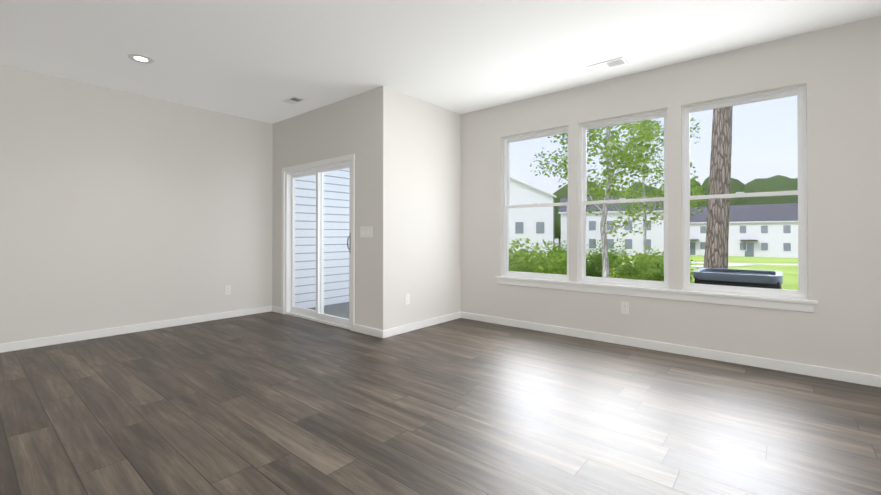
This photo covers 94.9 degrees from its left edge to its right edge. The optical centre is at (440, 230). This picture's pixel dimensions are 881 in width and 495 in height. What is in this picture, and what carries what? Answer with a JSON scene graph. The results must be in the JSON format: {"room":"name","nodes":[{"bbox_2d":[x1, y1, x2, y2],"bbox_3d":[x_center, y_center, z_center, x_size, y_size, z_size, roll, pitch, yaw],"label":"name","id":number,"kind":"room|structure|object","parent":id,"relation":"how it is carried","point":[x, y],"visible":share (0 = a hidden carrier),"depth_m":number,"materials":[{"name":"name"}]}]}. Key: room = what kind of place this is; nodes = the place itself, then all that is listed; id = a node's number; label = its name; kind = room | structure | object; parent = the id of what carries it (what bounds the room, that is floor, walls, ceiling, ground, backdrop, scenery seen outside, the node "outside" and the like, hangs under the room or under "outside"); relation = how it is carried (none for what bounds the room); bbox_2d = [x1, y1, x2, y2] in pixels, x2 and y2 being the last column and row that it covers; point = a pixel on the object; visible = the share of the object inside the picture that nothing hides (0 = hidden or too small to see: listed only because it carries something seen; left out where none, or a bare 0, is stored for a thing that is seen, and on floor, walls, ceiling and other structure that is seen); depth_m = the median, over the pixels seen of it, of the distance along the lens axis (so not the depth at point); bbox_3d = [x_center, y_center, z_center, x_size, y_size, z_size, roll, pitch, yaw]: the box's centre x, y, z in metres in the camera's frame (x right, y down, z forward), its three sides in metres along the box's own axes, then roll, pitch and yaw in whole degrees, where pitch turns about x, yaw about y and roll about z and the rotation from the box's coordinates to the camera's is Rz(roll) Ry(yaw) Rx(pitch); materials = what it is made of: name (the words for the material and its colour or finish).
{"room":"empty living room","nodes":[
{"label":"empty living room","id":0,"kind":"room"},
{"bbox_2d":[0,64,271,343],"bbox_3d":[-4.528,-0.217,3.549,0.150,2.740,6.590,0,-1,40],"label":"wall","id":1,"kind":"structure","parent":0,"point":[120,209],"depth_m":4.56,"materials":[{"name":"paint"}]},
{"bbox_2d":[0,305,275,352],"bbox_3d":[-4.511,1.109,3.428,0.018,0.085,6.440,0,-1,40],"label":"baseboard","id":2,"kind":"structure","parent":1,"relation":"attached to","point":[25,344],"depth_m":4.55,"materials":[{"name":"white wood"}]},
{"bbox_2d":[225,285,230,294],"bbox_3d":[-2.854,0.792,5.428,0.009,0.118,0.072,0,-1,40],"label":"electrical outlet","id":3,"kind":"object","parent":1,"relation":"attached to","point":[228,289],"visible":1,"depth_m":5.43,"materials":[{"name":"white plastic"}]},
{"bbox_2d":[272,86,395,329],"bbox_3d":[-1.492,-0.205,5.211,2.390,2.740,0.150,0,-1,40],"label":"wall","id":4,"kind":"structure","parent":0,"point":[363,125],"depth_m":4.60,"materials":[{"name":"paint"}]},
{"bbox_2d":[281,154,354,330],"bbox_3d":[-1.583,0.137,5.256,1.614,2.057,0.158,0,-1,40],"label":"sliding door","id":5,"kind":"structure","parent":4,"relation":"attached to","point":[316,315],"depth_m":5.26,"materials":[{"name":"white plastic"}]},
{"bbox_2d":[360,226,372,236],"bbox_3d":[-0.830,0.006,4.554,0.207,0.114,0.011,0,-1,40],"label":"switch plate","id":6,"kind":"object","parent":4,"relation":"attached to","point":[366,231],"visible":1,"depth_m":4.55,"materials":[{"name":"white plastic"}]},
{"bbox_2d":[354,324,379,337],"bbox_3d":[-0.819,1.118,4.538,0.468,0.085,0.018,0,-1,40],"label":"baseboard","id":7,"kind":"structure","parent":4,"relation":"attached to","point":[357,328],"depth_m":4.52,"materials":[{"name":"white wood"}]},
{"bbox_2d":[396,91,459,326],"bbox_3d":[-0.200,-0.206,5.028,0.170,2.740,1.200,0,-1,40],"label":"wall","id":8,"kind":"structure","parent":0,"point":[427,134],"depth_m":4.93,"materials":[{"name":"paint"}]},
{"bbox_2d":[405,294,409,304],"bbox_3d":[-0.381,0.786,4.663,0.009,0.118,0.072,0,-1,40],"label":"electrical outlet","id":9,"kind":"object","parent":8,"relation":"attached to","point":[407,298],"visible":1,"depth_m":4.66,"materials":[{"name":"white plastic"}]},
{"bbox_2d":[380,312,459,337],"bbox_3d":[-0.185,1.120,4.892,0.014,0.085,1.374,0,-1,40],"label":"baseboard","id":10,"kind":"structure","parent":8,"relation":"attached to","point":[433,321],"depth_m":4.78,"materials":[{"name":"white wood"}]},
{"bbox_2d":[0,311,880,494],"bbox_3d":[-0.625,1.195,1.077,9.300,0.120,8.160,0,-1,40],"label":"floor","id":11,"kind":"structure","parent":0,"point":[270,403],"depth_m":2.48,"materials":[{"name":"brown wood"}]},
{"bbox_2d":[0,0,880,123],"bbox_3d":[-0.625,-1.730,1.098,9.300,0.250,8.160,0,-1,40],"label":"ceiling","id":12,"kind":"structure","parent":0,"point":[259,60],"depth_m":3.41,"materials":[{"name":"paint"}]},
{"bbox_2d":[128,54,153,63],"bbox_3d":[-2.757,-1.582,3.725,0.198,0.008,0.198,0,-1,40],"label":"recessed light","id":13,"kind":"object","parent":12,"relation":"in","point":[140,58],"visible":1,"depth_m":3.71,"materials":[{"name":"grey plastic"}]},
{"bbox_2d":[282,96,304,104],"bbox_3d":[-1.772,-1.572,4.876,0.270,0.009,0.150,0,-1,40],"label":"ceiling vent","id":14,"kind":"object","parent":12,"relation":"in","point":[293,100],"visible":1,"depth_m":4.87,"materials":[{"name":"white metal"}]},
{"bbox_2d":[587,57,627,71],"bbox_3d":[1.588,-1.580,3.849,0.330,0.009,0.170,0,-1,40],"label":"ceiling vent","id":15,"kind":"object","parent":12,"relation":"in","point":[612,63],"visible":0.98,"depth_m":3.83,"materials":[{"name":"white metal"}]},
{"bbox_2d":[460,15,880,375],"bbox_3d":[2.799,-0.218,3.449,6.760,2.740,0.150,0,-1,40],"label":"wall","id":16,"kind":"structure","parent":0,"point":[839,66],"depth_m":3.52,"materials":[{"name":"paint"}]},
{"bbox_2d":[503,127,568,280],"bbox_3d":[1.156,-0.307,4.862,0.878,1.740,0.080,0,-1,40],"label":"window","id":17,"kind":"structure","parent":16,"relation":"in","point":[507,141],"depth_m":4.95,"materials":[{"name":"white plastic"}]},
{"bbox_2d":[580,109,667,287],"bbox_3d":[1.908,-0.312,4.236,0.881,1.740,0.080,0,-1,40],"label":"window","id":18,"kind":"structure","parent":16,"relation":"in","point":[584,128],"depth_m":4.23,"materials":[{"name":"white plastic"}]},
{"bbox_2d":[621,302,628,313],"bbox_3d":[1.872,0.782,4.109,0.072,0.118,0.009,0,-1,40],"label":"electrical outlet","id":19,"kind":"object","parent":16,"relation":"attached to","point":[624,307],"visible":1,"depth_m":4.11,"materials":[{"name":"white plastic"}]},
{"bbox_2d":[495,85,817,312],"bbox_3d":[1.879,-0.265,4.192,2.956,1.835,0.185,0,-1,40],"label":"window","id":20,"kind":"structure","parent":16,"relation":"in","point":[799,92],"depth_m":3.60,"materials":[{"name":"white plastic"}]},
{"bbox_2d":[460,311,880,386],"bbox_3d":[2.791,1.109,3.336,6.580,0.085,0.018,0,-1,40],"label":"baseboard","id":21,"kind":"structure","parent":16,"relation":"attached to","point":[830,373],"depth_m":3.68,"materials":[{"name":"white wood"}]},
{"label":"outside","id":22,"kind":"structure","parent":0,"visible":0},
{"bbox_2d":[518,248,802,298],"bbox_3d":[66.019,5.644,88.135,300.000,7.134,300.000,0,-1,40],"label":"ground","id":23,"kind":"structure","parent":22,"point":[787,284],"depth_m":30.22,"materials":[{"name":"green plant"}]},
{"bbox_2d":[295,168,349,307],"bbox_3d":[-0.456,-1.410,8.606,0.250,6.000,6.380,0,-1,40],"label":"wall","id":24,"kind":"structure","parent":23,"relation":"on","point":[304,224],"depth_m":6.70,"materials":[{"name":"white plastic"}]},
{"bbox_2d":[306,302,348,318],"bbox_3d":[-0.884,1.372,6.086,2.290,0.300,1.990,0,-1,40],"label":"patio slab","id":25,"kind":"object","parent":23,"relation":"on","point":[340,309],"depth_m":6.30,"materials":[{"name":"concrete"}]},
{"bbox_2d":[509,176,556,256],"bbox_3d":[6.373,-1.529,48.490,12.600,9.573,13.600,0,0,7],"label":"house","id":26,"kind":"structure","parent":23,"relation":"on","point":[517,222],"depth_m":41.56,"materials":[{"name":"white"}]},
{"bbox_2d":[538,239,588,264],"bbox_3d":[6.501,1.124,22.000,2.601,1.989,2.530,0,-1,40],"label":"bush","id":27,"kind":"object","parent":23,"relation":"on","point":[562,245],"depth_m":21.72,"materials":[{"name":"green plant"}]},
{"bbox_2d":[586,239,630,269],"bbox_3d":[8.669,1.241,20.959,2.649,1.745,2.486,0,-1,40],"label":"bush","id":28,"kind":"object","parent":23,"relation":"on","point":[613,257],"depth_m":20.68,"materials":[{"name":"green plant"}]},
{"bbox_2d":[558,195,663,255],"bbox_3d":[24.957,-0.565,60.198,13.600,9.028,10.600,0,0,20],"label":"house","id":29,"kind":"structure","parent":23,"relation":"on","point":[633,238],"depth_m":55.10,"materials":[{"name":"white"}]},
{"bbox_2d":[530,118,707,283],"bbox_3d":[5.952,-3.198,12.664,5.900,10.467,12.170,0,-1,40],"label":"trees","id":30,"kind":"object","parent":23,"relation":"on","point":[620,155],"depth_m":9.21,"materials":[{"name":"green plant"}]},
{"bbox_2d":[633,245,663,280],"bbox_3d":[7.603,1.176,14.566,1.596,1.452,1.610,0,-1,40],"label":"bush","id":31,"kind":"object","parent":23,"relation":"on","point":[657,264],"depth_m":14.23,"materials":[{"name":"green plant"}]},
{"bbox_2d":[525,258,797,266],"bbox_3d":[16.496,2.484,31.561,30.490,0.819,29.314,0,-1,40],"label":"path","id":32,"kind":"structure","parent":23,"relation":"on","point":[740,264],"depth_m":32.33,"materials":[{"name":"grey concrete"}]},
{"bbox_2d":[553,175,797,248],"bbox_3d":[53.956,-6.088,93.551,177.506,23.447,28.398,0,-1,40],"label":"tree","id":33,"kind":"object","parent":23,"relation":"on","point":[764,182],"depth_m":77.38,"materials":[{"name":"green plant"}]},
{"bbox_2d":[703,106,732,268],"bbox_3d":[5.795,-5.910,7.495,7.451,15.235,7.486,0,-1,40],"label":"trunk","id":34,"kind":"object","parent":23,"relation":"on","point":[715,225],"depth_m":7.46,"materials":[{"name":"brown plant"}]},
{"bbox_2d":[693,268,782,296],"bbox_3d":[2.977,0.947,4.053,0.880,1.080,0.840,0,-1,40],"label":"ac unit","id":35,"kind":"object","parent":23,"relation":"on","point":[747,278],"depth_m":3.85,"materials":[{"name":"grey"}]},
{"bbox_2d":[690,203,797,257],"bbox_3d":[48.024,0.154,68.122,46.700,8.850,12.550,0,-1,40],"label":"house","id":36,"kind":"structure","parent":23,"relation":"on","point":[742,244],"depth_m":62.07,"materials":[{"name":"white"}]},
{"bbox_3d":[4.265,1.627,9.808,9.812,0.210,7.525,0,-1,40],"label":"ground","id":37,"kind":"structure","parent":0,"visible":0},
{"bbox_2d":[509,238,566,277],"bbox_3d":[1.323,0.843,7.290,1.934,1.458,1.949,0,-1,40],"label":"bush","id":38,"kind":"object","parent":37,"relation":"on","point":[517,267],"depth_m":6.97,"materials":[{"name":"green plant"}]},
{"bbox_2d":[514,249,566,274],"bbox_3d":[2.183,1.004,8.861,1.591,1.290,1.485,0,-1,40],"label":"bush","id":39,"kind":"object","parent":37,"relation":"on","point":[563,272],"depth_m":8.68,"materials":[{"name":"green plant"}]},
{"bbox_2d":[565,248,613,282],"bbox_3d":[4.507,1.149,12.432,1.657,1.268,1.631,0,-1,40],"label":"bush","id":40,"kind":"object","parent":37,"relation":"on","point":[593,272],"depth_m":12.16,"materials":[{"name":"green plant"}]},
{"bbox_2d":[608,249,663,284],"bbox_3d":[5.001,1.091,10.454,1.420,1.267,1.360,0,-1,40],"label":"bush","id":41,"kind":"object","parent":37,"relation":"on","point":[646,268],"depth_m":10.25,"materials":[{"name":"green plant"}]},
{"bbox_2d":[658,260,698,289],"bbox_3d":[5.367,1.159,9.022,0.867,1.044,0.868,0,-1,40],"label":"bush","id":42,"kind":"object","parent":37,"relation":"on","point":[691,273],"depth_m":8.98,"materials":[{"name":"green plant"}]}
]}

